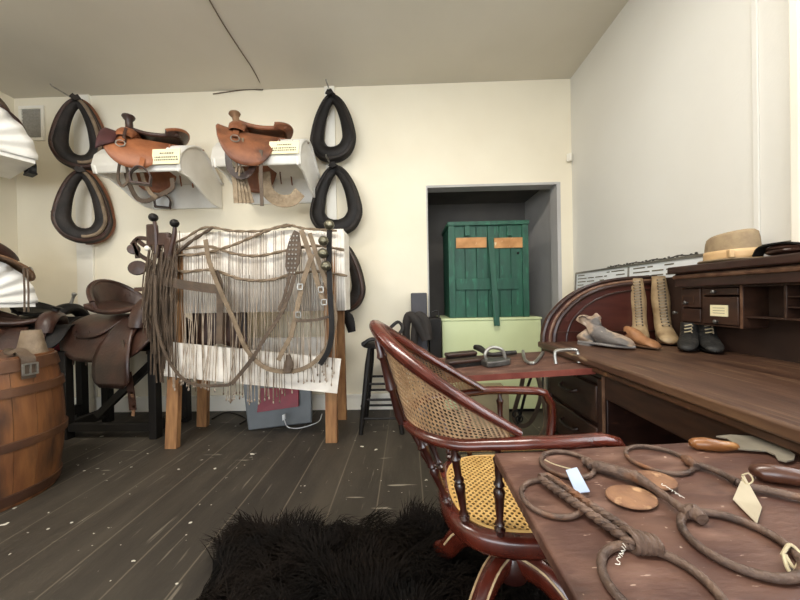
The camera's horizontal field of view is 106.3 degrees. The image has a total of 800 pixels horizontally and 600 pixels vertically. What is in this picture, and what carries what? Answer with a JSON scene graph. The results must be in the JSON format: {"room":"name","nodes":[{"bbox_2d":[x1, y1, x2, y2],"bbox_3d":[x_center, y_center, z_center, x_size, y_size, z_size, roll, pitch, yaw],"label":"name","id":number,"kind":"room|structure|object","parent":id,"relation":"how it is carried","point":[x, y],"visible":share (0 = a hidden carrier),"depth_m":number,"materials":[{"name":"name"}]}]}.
{"room":"saddlery shop","nodes":[
{"label":"saddlery shop","id":0,"kind":"room"},
{"bbox_2d":[0,92,19,315],"bbox_3d":[-3.845,-0.406,-0.233,0.100,3.060,6.560,-1,0,1],"label":"wall","id":1,"kind":"structure","parent":0,"point":[8,191],"depth_m":2.86,"materials":[{"name":"beige paint"}]},
{"bbox_2d":[0,107,37,178],"bbox_3d":[-3.281,-1.259,2.144,0.634,0.410,0.760,-1,0,26],"label":"rack","id":2,"kind":"object","parent":1,"relation":"attached to","point":[18,153],"visible":1,"depth_m":2.27,"materials":[{"name":"white fabric"}]},
{"bbox_2d":[0,98,37,177],"bbox_3d":[-3.252,-1.336,2.128,0.603,0.645,0.827,-1,0,26],"label":"saddle","id":3,"kind":"object","parent":2,"relation":"on","point":[32,171],"visible":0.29,"depth_m":2.41,"materials":[{"name":"brown leather"}]},
{"bbox_2d":[0,262,37,307],"bbox_3d":[-3.281,-0.132,2.170,0.634,0.390,0.720,-1,0,26],"label":"rack","id":4,"kind":"object","parent":1,"relation":"attached to","point":[11,280],"visible":0.88,"depth_m":2.25,"materials":[{"name":"white fabric"}]},
{"bbox_2d":[0,243,35,311],"bbox_3d":[-3.132,-0.229,2.094,0.761,0.650,0.720,-1,0,26],"label":"saddle","id":5,"kind":"object","parent":4,"relation":"on","point":[7,256],"visible":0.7,"depth_m":2.20,"materials":[{"name":"brown leather"}]},
{"bbox_2d":[0,408,545,599],"bbox_3d":[-1.087,1.120,0.153,5.537,0.100,7.440,-1,0,1],"label":"floor","id":6,"kind":"structure","parent":0,"point":[126,516],"depth_m":1.64,"materials":[{"name":"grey wood"}]},
{"bbox_2d":[0,348,67,511],"bbox_3d":[-2.260,0.693,1.638,0.603,0.780,0.603,-1,0,1],"label":"barrel","id":7,"kind":"object","parent":6,"relation":"on","point":[32,437],"visible":0.94,"depth_m":1.61,"materials":[{"name":"brown wood"}]},
{"bbox_2d":[2,329,47,379],"bbox_3d":[-2.066,0.295,1.680,0.248,0.247,0.164,-1,0,17],"label":"hood","id":8,"kind":"object","parent":7,"relation":"on","point":[30,342],"visible":0.99,"depth_m":1.67,"materials":[{"name":"leather"}]},
{"bbox_2d":[60,350,88,416],"bbox_3d":[-3.279,0.716,2.692,0.728,0.760,0.280,-1,0,1],"label":"stand","id":9,"kind":"object","parent":6,"relation":"on","point":[81,407],"visible":0.09,"depth_m":2.77,"materials":[{"name":"black paint"}]},
{"bbox_2d":[9,292,89,324],"bbox_3d":[-3.145,0.171,2.675,0.631,0.468,0.476,-1,0,-3],"label":"saddle","id":10,"kind":"object","parent":9,"relation":"on","point":[77,310],"visible":0.26,"depth_m":2.64,"materials":[{"name":"black leather"}]},
{"bbox_2d":[57,338,191,439],"bbox_3d":[-2.253,0.687,2.498,0.807,0.780,0.380,-1,0,1],"label":"stand","id":11,"kind":"object","parent":6,"relation":"on","point":[88,422],"visible":0.55,"depth_m":2.32,"materials":[{"name":"black paint"}]},
{"bbox_2d":[59,279,191,415],"bbox_3d":[-2.227,0.333,2.497,0.911,1.031,0.601,-1,0,11],"label":"saddle","id":12,"kind":"object","parent":11,"relation":"on","point":[107,339],"visible":0.66,"depth_m":2.29,"materials":[{"name":"brown leather"}]},
{"bbox_2d":[212,412,246,423],"bbox_3d":[-1.496,1.053,2.689,0.363,0.018,0.164,-1,0,21],"label":"power cable","id":13,"kind":"object","parent":6,"relation":"on","point":[245,418],"visible":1,"depth_m":2.73,"materials":[{"name":"black paint"}]},
{"bbox_2d":[164,229,349,448],"bbox_3d":[-1.060,0.275,2.392,1.333,1.572,0.533,-1,0,1],"label":"display stand","id":14,"kind":"object","parent":6,"relation":"on","point":[336,394],"visible":0.51,"depth_m":2.22,"materials":[{"name":"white fabric"}]},
{"bbox_2d":[127,236,153,291],"bbox_3d":[-1.862,-0.267,2.187,0.271,0.408,0.079,-1,0,8],"label":"bridle","id":15,"kind":"object","parent":14,"relation":"hanging from","point":[135,267],"visible":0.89,"depth_m":2.20,"materials":[{"name":"brown leather"}]},
{"bbox_2d":[146,213,179,261],"bbox_3d":[-1.698,-0.445,2.148,0.253,0.348,0.082,-1,0,1],"label":"harness hames","id":16,"kind":"object","parent":14,"relation":"hanging from","point":[154,237],"visible":0.97,"depth_m":2.15,"materials":[{"name":"brown wood"}]},
{"bbox_2d":[150,233,336,386],"bbox_3d":[-1.107,0.074,2.104,1.342,1.067,0.046,-1,0,2],"label":"harness","id":17,"kind":"object","parent":14,"relation":"hanging from","point":[217,288],"visible":0.97,"depth_m":2.10,"materials":[{"name":"brown leather"}]},
{"bbox_2d":[283,354,293,372],"bbox_3d":[-0.775,0.442,2.078,0.071,0.128,0.048,-1,0,1],"label":"tassel","id":18,"kind":"object","parent":17,"relation":"hanging from","point":[288,364],"visible":1,"depth_m":2.07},
{"bbox_2d":[276,229,328,360],"bbox_3d":[-0.681,-0.038,2.086,0.362,0.917,0.047,-1,0,1],"label":"bridle","id":19,"kind":"object","parent":17,"relation":"hanging from","point":[310,263],"visible":1,"depth_m":2.10,"materials":[{"name":"leather"}]},
{"bbox_2d":[277,230,300,310],"bbox_3d":[-0.779,-0.206,2.103,0.178,0.565,0.014,-1,0,1],"label":"leather strap","id":20,"kind":"object","parent":19,"relation":"hanging from","point":[292,260],"visible":1,"depth_m":2.10,"materials":[{"name":"leather"}]},
{"bbox_2d":[317,220,334,365],"bbox_3d":[-0.498,-0.046,2.067,0.127,1.004,0.118,-1,0,-40],"label":"strap","id":21,"kind":"object","parent":17,"relation":"hanging from","point":[326,253],"visible":1,"depth_m":2.07,"materials":[{"name":"black leather"}]},
{"bbox_2d":[140,223,347,404],"bbox_3d":[-1.123,0.101,2.176,1.493,1.302,0.129,-1,0,0],"label":"net","id":22,"kind":"object","parent":14,"relation":"hanging from","point":[166,308],"visible":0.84,"depth_m":2.16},
{"bbox_2d":[344,310,355,332],"bbox_3d":[-0.469,0.181,2.596,0.170,0.207,0.040,-1,0,10],"label":"flap","id":23,"kind":"object","parent":14,"relation":"hanging from","point":[349,319],"visible":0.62,"depth_m":2.58,"materials":[{"name":"black leather"}]},
{"bbox_2d":[243,384,312,429],"bbox_3d":[-1.050,0.841,2.608,0.549,0.425,0.259,-1,0,-14],"label":"storage box","id":24,"kind":"object","parent":6,"relation":"on","point":[302,414],"visible":0.27,"depth_m":2.48,"materials":[{"name":"grey plastic"}]},
{"bbox_2d":[257,388,298,411],"bbox_3d":[-0.997,0.808,2.461,0.321,0.183,0.042,-1,0,-12],"label":"folder","id":25,"kind":"object","parent":24,"relation":"on","point":[290,400],"visible":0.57,"depth_m":2.46,"materials":[{"name":"red paper"}]},
{"bbox_2d":[282,414,321,428],"bbox_3d":[-0.787,0.986,2.545,0.134,0.135,0.399,-1,0,39],"label":"power cable","id":26,"kind":"object","parent":6,"relation":"on","point":[283,415],"visible":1,"depth_m":2.45,"materials":[{"name":"white plastic"}]},
{"bbox_2d":[196,493,549,599],"bbox_3d":[-0.092,0.985,0.947,1.423,0.120,1.066,-1,0,-4],"label":"rug","id":27,"kind":"object","parent":6,"relation":"on","point":[284,560],"visible":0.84,"depth_m":1.11,"materials":[{"name":"black fur"}]},
{"bbox_2d":[359,341,403,434],"bbox_3d":[-0.147,0.689,2.469,0.356,0.703,0.334,-1,0,1],"label":"stool","id":28,"kind":"object","parent":6,"relation":"on","point":[369,362],"visible":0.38,"depth_m":2.34,"materials":[{"name":"black paint"}]},
{"bbox_2d":[361,320,403,345],"bbox_3d":[-0.140,0.266,2.410,0.348,0.195,0.074,-1,0,-13],"label":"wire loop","id":29,"kind":"object","parent":28,"relation":"on","point":[397,321],"visible":0.62,"depth_m":2.41,"materials":[{"name":"black metal"}]},
{"bbox_2d":[402,311,432,344],"bbox_3d":[0.145,0.265,2.508,0.257,0.347,0.068,-1,0,13],"label":"pad","id":30,"kind":"object","parent":28,"relation":"on","point":[421,324],"visible":0.83,"depth_m":2.49,"materials":[{"name":"black leather"}]},
{"bbox_2d":[411,293,428,416],"bbox_3d":[0.178,0.483,2.710,0.138,1.093,0.180,-1,0,1],"label":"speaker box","id":31,"kind":"object","parent":6,"relation":"on","point":[418,300],"visible":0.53,"depth_m":2.62,"materials":[{"name":"grey"}]},
{"bbox_2d":[428,309,442,417],"bbox_3d":[0.315,0.556,2.687,0.104,0.944,0.180,-1,0,1],"label":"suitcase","id":32,"kind":"object","parent":6,"relation":"on","point":[435,345],"visible":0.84,"depth_m":2.60,"materials":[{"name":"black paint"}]},
{"bbox_2d":[457,383,508,427],"bbox_3d":[0.686,0.874,2.501,0.384,0.296,0.232,-1,0,1],"label":"box","id":33,"kind":"object","parent":6,"relation":"on","point":[489,401],"visible":0.2,"depth_m":2.39,"materials":[{"name":"beige cardboard"}]},
{"bbox_2d":[436,315,541,411],"bbox_3d":[0.836,0.588,2.955,0.902,0.856,0.516,-1,0,1],"label":"chest","id":34,"kind":"object","parent":6,"relation":"on","point":[518,334],"visible":0.48,"depth_m":2.70,"materials":[{"name":"green paint"}]},
{"bbox_2d":[442,220,529,325],"bbox_3d":[0.820,-0.247,2.930,0.746,0.957,0.560,-1,0,1],"label":"cabinet","id":35,"kind":"object","parent":34,"relation":"on","point":[486,263],"visible":0.99,"depth_m":2.77,"materials":[{"name":"green paint"}]},
{"bbox_2d":[369,320,624,599],"bbox_3d":[0.255,0.548,0.971,0.692,0.982,0.474,-1,0,1],"label":"armchair","id":36,"kind":"object","parent":6,"relation":"on","point":[501,531],"visible":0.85,"depth_m":0.84,"materials":[{"name":"brown wood"}]},
{"bbox_2d":[439,252,799,599],"bbox_3d":[0.883,0.438,0.970,1.364,1.176,1.815,-1,0,1],"label":"desk","id":37,"kind":"object","parent":6,"relation":"on","point":[668,396],"depth_m":0.89,"materials":[{"name":"brown wood"}]},
{"bbox_2d":[444,350,476,359],"bbox_3d":[0.342,0.313,1.687,0.176,0.050,0.060,-1,0,-8],"label":"wooden brush","id":38,"kind":"object","parent":37,"relation":"on","point":[469,353],"visible":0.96,"depth_m":1.66,"materials":[{"name":"brown wood"}]},
{"bbox_2d":[445,356,483,367],"bbox_3d":[0.330,0.318,1.528,0.194,0.045,0.060,-1,0,-10],"label":"wooden brush","id":39,"kind":"object","parent":37,"relation":"on","point":[469,361],"visible":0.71,"depth_m":1.50,"materials":[{"name":"brown wood"}]},
{"bbox_2d":[481,346,510,367],"bbox_3d":[0.483,0.278,1.502,0.150,0.099,0.106,-1,0,1],"label":"iron","id":40,"kind":"object","parent":37,"relation":"on","point":[489,362],"visible":0.97,"depth_m":1.49,"materials":[{"name":"metal"}]},
{"bbox_2d":[511,377,546,434],"bbox_3d":[0.800,0.653,1.840,0.233,0.429,0.026,-1,0,1],"label":"harness","id":41,"kind":"object","parent":37,"relation":"hanging from","point":[519,416],"visible":0.81,"depth_m":1.84,"materials":[{"name":"black leather"}]},
{"bbox_2d":[521,350,544,364],"bbox_3d":[0.714,0.301,1.594,0.119,0.025,0.317,-1,0,20],"label":"hook","id":42,"kind":"object","parent":37,"relation":"on","point":[541,354],"visible":1,"depth_m":1.52,"materials":[{"name":"metal"}]},
{"bbox_2d":[553,348,580,363],"bbox_3d":[0.791,0.265,1.425,0.122,0.076,0.030,-1,0,6],"label":"metal bail","id":43,"kind":"object","parent":37,"relation":"on","point":[576,350],"visible":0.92,"depth_m":1.42,"materials":[{"name":"metal"}]},
{"bbox_2d":[576,313,635,347],"bbox_3d":[1.083,0.161,1.594,0.117,0.177,0.288,-1,0,-29],"label":"shoe","id":44,"kind":"object","parent":37,"relation":"on","point":[595,333],"visible":1,"depth_m":1.59,"materials":[{"name":"beige leather"}]},
{"bbox_2d":[519,472,727,599],"bbox_3d":[0.317,0.361,0.473,0.135,0.036,0.308,-1,0,-12],"label":"rope","id":45,"kind":"object","parent":37,"relation":"on","point":[638,542],"visible":1,"depth_m":0.45,"materials":[{"name":"brown fabric"}]},
{"bbox_2d":[545,460,589,492],"bbox_3d":[0.347,0.356,0.621,0.039,0.017,0.112,-1,0,-3],"label":"paper tag","id":46,"kind":"object","parent":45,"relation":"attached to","point":[578,483],"visible":1,"depth_m":0.59,"materials":[{"name":"white paper"}]},
{"bbox_2d":[631,278,649,337],"bbox_3d":[1.388,0.058,1.743,0.090,0.370,0.242,-1,0,37],"label":"boot","id":47,"kind":"object","parent":37,"relation":"on","point":[638,295],"visible":0.65,"depth_m":1.76,"materials":[{"name":"beige leather"}]},
{"bbox_2d":[623,326,661,348],"bbox_3d":[1.249,0.194,1.557,0.074,0.104,0.205,-1,0,-5],"label":"shoe","id":48,"kind":"object","parent":37,"relation":"on","point":[640,340],"visible":0.74,"depth_m":1.53,"materials":[{"name":"brown leather"}]},
{"bbox_2d":[651,276,678,344],"bbox_3d":[1.475,0.053,1.670,0.096,0.378,0.245,-1,0,25],"label":"boot","id":49,"kind":"object","parent":37,"relation":"on","point":[665,333],"visible":0.98,"depth_m":1.69,"materials":[{"name":"beige leather"}]},
{"bbox_2d":[539,449,799,583],"bbox_3d":[0.457,0.354,0.563,0.168,0.034,0.380,-1,0,-27],"label":"rope","id":50,"kind":"object","parent":37,"relation":"on","point":[627,496],"visible":0.98,"depth_m":0.52,"materials":[{"name":"brown fabric"}]},
{"bbox_2d":[581,457,591,469],"bbox_3d":[0.412,0.356,0.656,0.023,0.020,0.032,-1,0,1],"label":"knot","id":51,"kind":"object","parent":50,"relation":"attached to","point":[587,461],"depth_m":0.65,"materials":[{"name":"brown fabric"}]},
{"bbox_2d":[684,503,708,524],"bbox_3d":[0.486,0.351,0.494,0.025,0.026,0.029,-1,0,1],"label":"knot","id":52,"kind":"object","parent":50,"relation":"attached to","point":[692,511],"depth_m":0.49,"materials":[{"name":"brown fabric"}]},
{"bbox_2d":[780,543,799,571],"bbox_3d":[0.532,0.351,0.408,0.048,0.018,0.019,-1,0,-36],"label":"knot","id":53,"kind":"object","parent":50,"relation":"attached to","point":[786,560],"visible":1,"depth_m":0.41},
{"bbox_2d":[677,322,699,350],"bbox_3d":[1.407,0.178,1.463,0.217,0.132,0.077,-1,0,-43],"label":"shoe","id":54,"kind":"object","parent":37,"relation":"on","point":[688,340],"visible":0.98,"depth_m":1.44,"materials":[{"name":"grey leather"}]},
{"bbox_2d":[623,444,799,500],"bbox_3d":[0.636,0.344,0.617,0.284,0.026,0.121,-1,0,35],"label":"rope","id":55,"kind":"object","parent":37,"relation":"on","point":[693,465],"visible":1,"depth_m":0.61,"materials":[{"name":"brown fabric"}]},
{"bbox_2d":[680,455,700,469],"bbox_3d":[0.616,0.343,0.634,0.021,0.021,0.036,-1,0,1],"label":"knot","id":56,"kind":"object","parent":55,"relation":"attached to","point":[689,461],"depth_m":0.63,"materials":[{"name":"brown fabric"}]},
{"bbox_2d":[733,473,761,522],"bbox_3d":[0.614,0.343,0.527,0.138,0.024,0.032,-1,0,-34],"label":"paper tag","id":57,"kind":"object","parent":55,"relation":"attached to","point":[745,498],"visible":1,"depth_m":0.52,"materials":[{"name":"beige paper"}]},
{"bbox_2d":[698,325,724,352],"bbox_3d":[1.468,0.177,1.424,0.077,0.132,0.217,-1,0,35],"label":"shoe","id":58,"kind":"object","parent":37,"relation":"on","point":[709,341],"visible":0.77,"depth_m":1.40,"materials":[{"name":"grey leather"}]},
{"bbox_2d":[697,228,762,263],"bbox_3d":[1.467,-0.234,1.330,0.179,0.130,0.252,-1,0,1],"label":"felt hat","id":59,"kind":"object","parent":37,"relation":"on","point":[737,244],"visible":0.74,"depth_m":1.27,"materials":[{"name":"beige fabric"}]},
{"bbox_2d":[688,434,794,462],"bbox_3d":[0.767,0.332,0.678,0.179,0.029,0.119,-1,0,1],"label":"knife","id":60,"kind":"object","parent":37,"relation":"on","point":[736,442],"visible":1,"depth_m":0.68,"materials":[{"name":"brown wood"}]},
{"bbox_2d":[748,463,799,485],"bbox_3d":[0.740,0.330,0.561,0.124,0.034,0.034,-1,0,22],"label":"awl","id":61,"kind":"object","parent":37,"relation":"on","point":[768,472],"visible":1,"depth_m":0.56,"materials":[{"name":"brown wood"}]},
{"bbox_2d":[752,242,799,256],"bbox_3d":[1.452,-0.191,1.122,0.107,0.052,0.163,-1,0,1],"label":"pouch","id":62,"kind":"object","parent":37,"relation":"on","point":[777,248],"visible":0.85,"depth_m":1.12,"materials":[{"name":"brown leather"}]},
{"bbox_3d":[-2.902,0.751,2.293,0.426,0.680,0.260,-1,0,1],"label":"stand","id":63,"kind":"object","parent":6,"relation":"on","visible":0},
{"bbox_2d":[0,306,74,350],"bbox_3d":[-2.899,0.244,2.286,0.596,0.390,0.450,-1,0,-29],"label":"saddle","id":64,"kind":"object","parent":63,"relation":"on","point":[54,324],"visible":0.69,"depth_m":2.26,"materials":[{"name":"black leather"}]},
{"bbox_2d":[14,79,573,396],"bbox_3d":[-1.002,-0.479,2.921,5.437,3.060,0.120,-1,0,1],"label":"wall","id":65,"kind":"structure","parent":0,"point":[410,138],"depth_m":2.84,"materials":[{"name":"beige paint"}]},
{"bbox_2d":[18,105,45,140],"bbox_3d":[-3.563,-1.709,2.905,0.251,0.337,0.016,-1,0,1],"label":"air vent","id":66,"kind":"object","parent":65,"relation":"in","point":[32,118],"visible":0.73,"depth_m":2.90,"materials":[{"name":"white paint"}]},
{"bbox_2d":[50,83,70,97],"bbox_3d":[-3.130,-1.931,2.789,0.014,0.024,0.215,-1,0,1],"label":"peg","id":67,"kind":"object","parent":65,"relation":"attached to","point":[50,83],"visible":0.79,"depth_m":2.75,"materials":[{"name":"metal"}]},
{"bbox_2d":[48,93,103,171],"bbox_3d":[-2.946,-1.536,2.758,0.395,0.688,0.150,-1,0,-33],"label":"horse collar","id":68,"kind":"object","parent":65,"relation":"hanging from","point":[58,137],"visible":0.82,"depth_m":2.71,"materials":[{"name":"black leather"}]},
{"bbox_2d":[51,165,115,244],"bbox_3d":[-2.891,-0.868,2.741,0.412,0.707,0.150,-1,0,-33],"label":"horse collar","id":69,"kind":"object","parent":65,"relation":"hanging from","point":[103,227],"visible":1,"depth_m":2.72,"materials":[{"name":"black leather"}]},
{"bbox_2d":[73,94,97,396],"bbox_3d":[-3.038,-0.510,2.897,0.159,2.920,0.022,-1,0,1],"label":"trim","id":70,"kind":"structure","parent":65,"relation":"attached to","point":[84,210],"depth_m":2.88,"materials":[{"name":"white paint"}]},
{"bbox_2d":[91,145,223,209],"bbox_3d":[-2.041,-1.081,2.598,0.698,0.429,0.563,-1,0,1],"label":"rack","id":71,"kind":"object","parent":65,"relation":"attached to","point":[195,167],"visible":0.68,"depth_m":2.63,"materials":[{"name":"white paint"}]},
{"bbox_2d":[95,113,203,209],"bbox_3d":[-2.023,-1.143,2.544,0.631,0.746,0.688,-1,0,-27],"label":"saddle","id":72,"kind":"object","parent":71,"relation":"on","point":[131,147],"visible":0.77,"depth_m":2.34,"materials":[{"name":"orange leather"}]},
{"bbox_2d":[152,148,179,164],"bbox_3d":[-1.792,-1.099,2.297,0.216,0.121,0.017,-1,0,1],"label":"label card","id":73,"kind":"object","parent":71,"relation":"attached to","point":[160,156],"visible":1,"depth_m":2.29,"materials":[{"name":"beige paper"}]},
{"bbox_2d":[74,393,412,412],"bbox_3d":[-1.705,0.990,2.875,3.979,0.150,0.024,-1,0,1],"label":"baseboard","id":74,"kind":"structure","parent":65,"relation":"attached to","point":[217,402],"depth_m":2.87,"materials":[{"name":"white paint"}]},
{"bbox_2d":[211,139,320,204],"bbox_3d":[-1.101,-1.123,2.575,0.693,0.429,0.563,-1,0,1],"label":"rack","id":75,"kind":"object","parent":65,"relation":"attached to","point":[303,169],"visible":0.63,"depth_m":2.62,"materials":[{"name":"white paint"}]},
{"bbox_2d":[216,110,308,206],"bbox_3d":[-1.116,-1.118,2.523,0.666,0.832,0.633,-1,0,-21],"label":"saddle","id":76,"kind":"object","parent":75,"relation":"on","point":[244,143],"visible":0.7,"depth_m":2.30,"materials":[{"name":"brown leather"}]},
{"bbox_2d":[269,141,298,153],"bbox_3d":[-0.882,-1.160,2.281,0.228,0.105,0.022,-1,0,1],"label":"label card","id":77,"kind":"object","parent":75,"relation":"attached to","point":[279,147],"visible":1,"depth_m":2.28,"materials":[{"name":"beige paper"}]},
{"bbox_2d":[324,86,336,219],"bbox_3d":[-0.639,-0.556,2.841,0.096,2.920,0.022,-1,0,1],"label":"trim","id":78,"kind":"structure","parent":65,"relation":"attached to","point":[330,133],"depth_m":2.83,"materials":[{"name":"white paint"}]},
{"bbox_2d":[345,246,365,311],"bbox_3d":[-0.526,-0.203,2.700,0.444,0.648,0.136,-1,0,11],"label":"horse collar","id":79,"kind":"object","parent":65,"relation":"hanging from","point":[357,294],"visible":0.34,"depth_m":2.64,"materials":[{"name":"black leather"}]},
{"bbox_2d":[426,182,561,316],"bbox_3d":[0.890,-0.037,2.883,1.250,2.105,0.134,-1,0,1],"label":"door frame","id":80,"kind":"structure","parent":65,"relation":"in","point":[555,197],"depth_m":2.83,"materials":[{"name":"grey paint"}]},
{"bbox_3d":[-0.647,-1.929,2.731,0.014,0.024,0.215,-1,0,1],"label":"peg","id":81,"kind":"object","parent":65,"relation":"attached to","visible":0},
{"bbox_2d":[310,88,355,162],"bbox_3d":[-0.615,-1.569,2.733,0.436,0.630,0.136,-1,0,9],"label":"horse collar","id":82,"kind":"object","parent":81,"relation":"hanging from","point":[338,153],"visible":0.94,"depth_m":2.71,"materials":[{"name":"black leather"}]},
{"bbox_3d":[-0.647,-1.268,2.736,0.014,0.025,0.215,-1,0,1],"label":"peg","id":83,"kind":"object","parent":65,"relation":"attached to","visible":0},
{"bbox_2d":[310,161,362,233],"bbox_3d":[-0.583,-0.902,2.718,0.492,0.653,0.140,-1,0,7],"label":"horse collar","id":84,"kind":"object","parent":83,"relation":"hanging from","point":[351,220],"visible":0.87,"depth_m":2.69,"materials":[{"name":"black leather"}]},
{"bbox_2d":[0,0,628,98],"bbox_3d":[-1.158,-2.036,-0.317,5.537,0.100,6.540,-1,0,1],"label":"ceiling","id":85,"kind":"structure","parent":0,"point":[80,47],"depth_m":2.34,"materials":[{"name":"beige paint"}]},
{"bbox_2d":[209,0,262,94],"bbox_3d":[-1.343,-1.990,2.509,0.419,0.049,1.052,-1,0,-30],"label":"cable","id":86,"kind":"object","parent":85,"relation":"attached to","point":[209,0],"visible":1,"depth_m":2.46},
{"bbox_2d":[428,203,524,316],"bbox_3d":[0.897,-0.192,3.719,1.468,2.404,0.100,-1,0,1],"label":"wall","id":87,"kind":"structure","parent":0,"point":[438,215],"depth_m":3.67,"materials":[{"name":"grey paint"}]},
{"bbox_2d":[427,190,538,204],"bbox_3d":[0.869,-1.231,3.348,1.468,0.120,0.830,-1,0,1],"label":"ceiling","id":88,"kind":"structure","parent":0,"point":[511,196],"depth_m":3.42,"materials":[{"name":"grey paint"}]},
{"bbox_2d":[525,189,551,390],"bbox_3d":[1.574,-0.203,3.338,0.095,2.404,0.830,-1,0,1],"label":"wall","id":89,"kind":"structure","parent":0,"point":[537,208],"depth_m":3.26,"materials":[{"name":"grey paint"}]},
{"bbox_2d":[570,0,790,287],"bbox_3d":[1.599,-0.508,-0.371,0.120,3.060,6.540,-1,0,1],"label":"wall","id":90,"kind":"structure","parent":0,"point":[661,104],"depth_m":1.71,"materials":[{"name":"grey paint"}]},
{"bbox_2d":[566,153,572,161],"bbox_3d":[1.563,-1.314,2.766,0.034,0.070,0.044,-1,0,-32],"label":"wall sensor","id":91,"kind":"object","parent":90,"relation":"attached to","point":[569,157],"visible":1,"depth_m":2.75,"materials":[{"name":"white paint"}]},
{"bbox_2d":[574,240,790,289],"bbox_3d":[1.578,-0.074,1.798,0.036,0.339,1.884,-1,0,1],"label":"sheet","id":92,"kind":"object","parent":90,"relation":"attached to","point":[658,267],"visible":0.21,"depth_m":2.00,"materials":[{"name":"white paper"}]},
{"bbox_2d":[607,252,697,267],"bbox_3d":[1.589,-0.249,1.952,0.013,0.023,0.720,-1,0,1],"label":"barbed wire","id":93,"kind":"object","parent":92,"relation":"on","point":[668,257],"visible":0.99,"depth_m":1.86,"materials":[{"name":"grey metal"}]},
{"bbox_2d":[751,0,760,234],"bbox_3d":[1.575,-0.518,1.326,0.008,3.060,0.024,-1,0,1],"label":"trim","id":94,"kind":"structure","parent":90,"relation":"attached to","point":[754,3],"depth_m":1.32,"materials":[{"name":"grey paint"}]},
{"bbox_2d":[789,0,799,241],"bbox_3d":[1.557,-1.042,0.392,0.120,1.760,1.570,-1,0,1],"label":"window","id":95,"kind":"structure","parent":90,"relation":"in","point":[794,5],"depth_m":1.16,"materials":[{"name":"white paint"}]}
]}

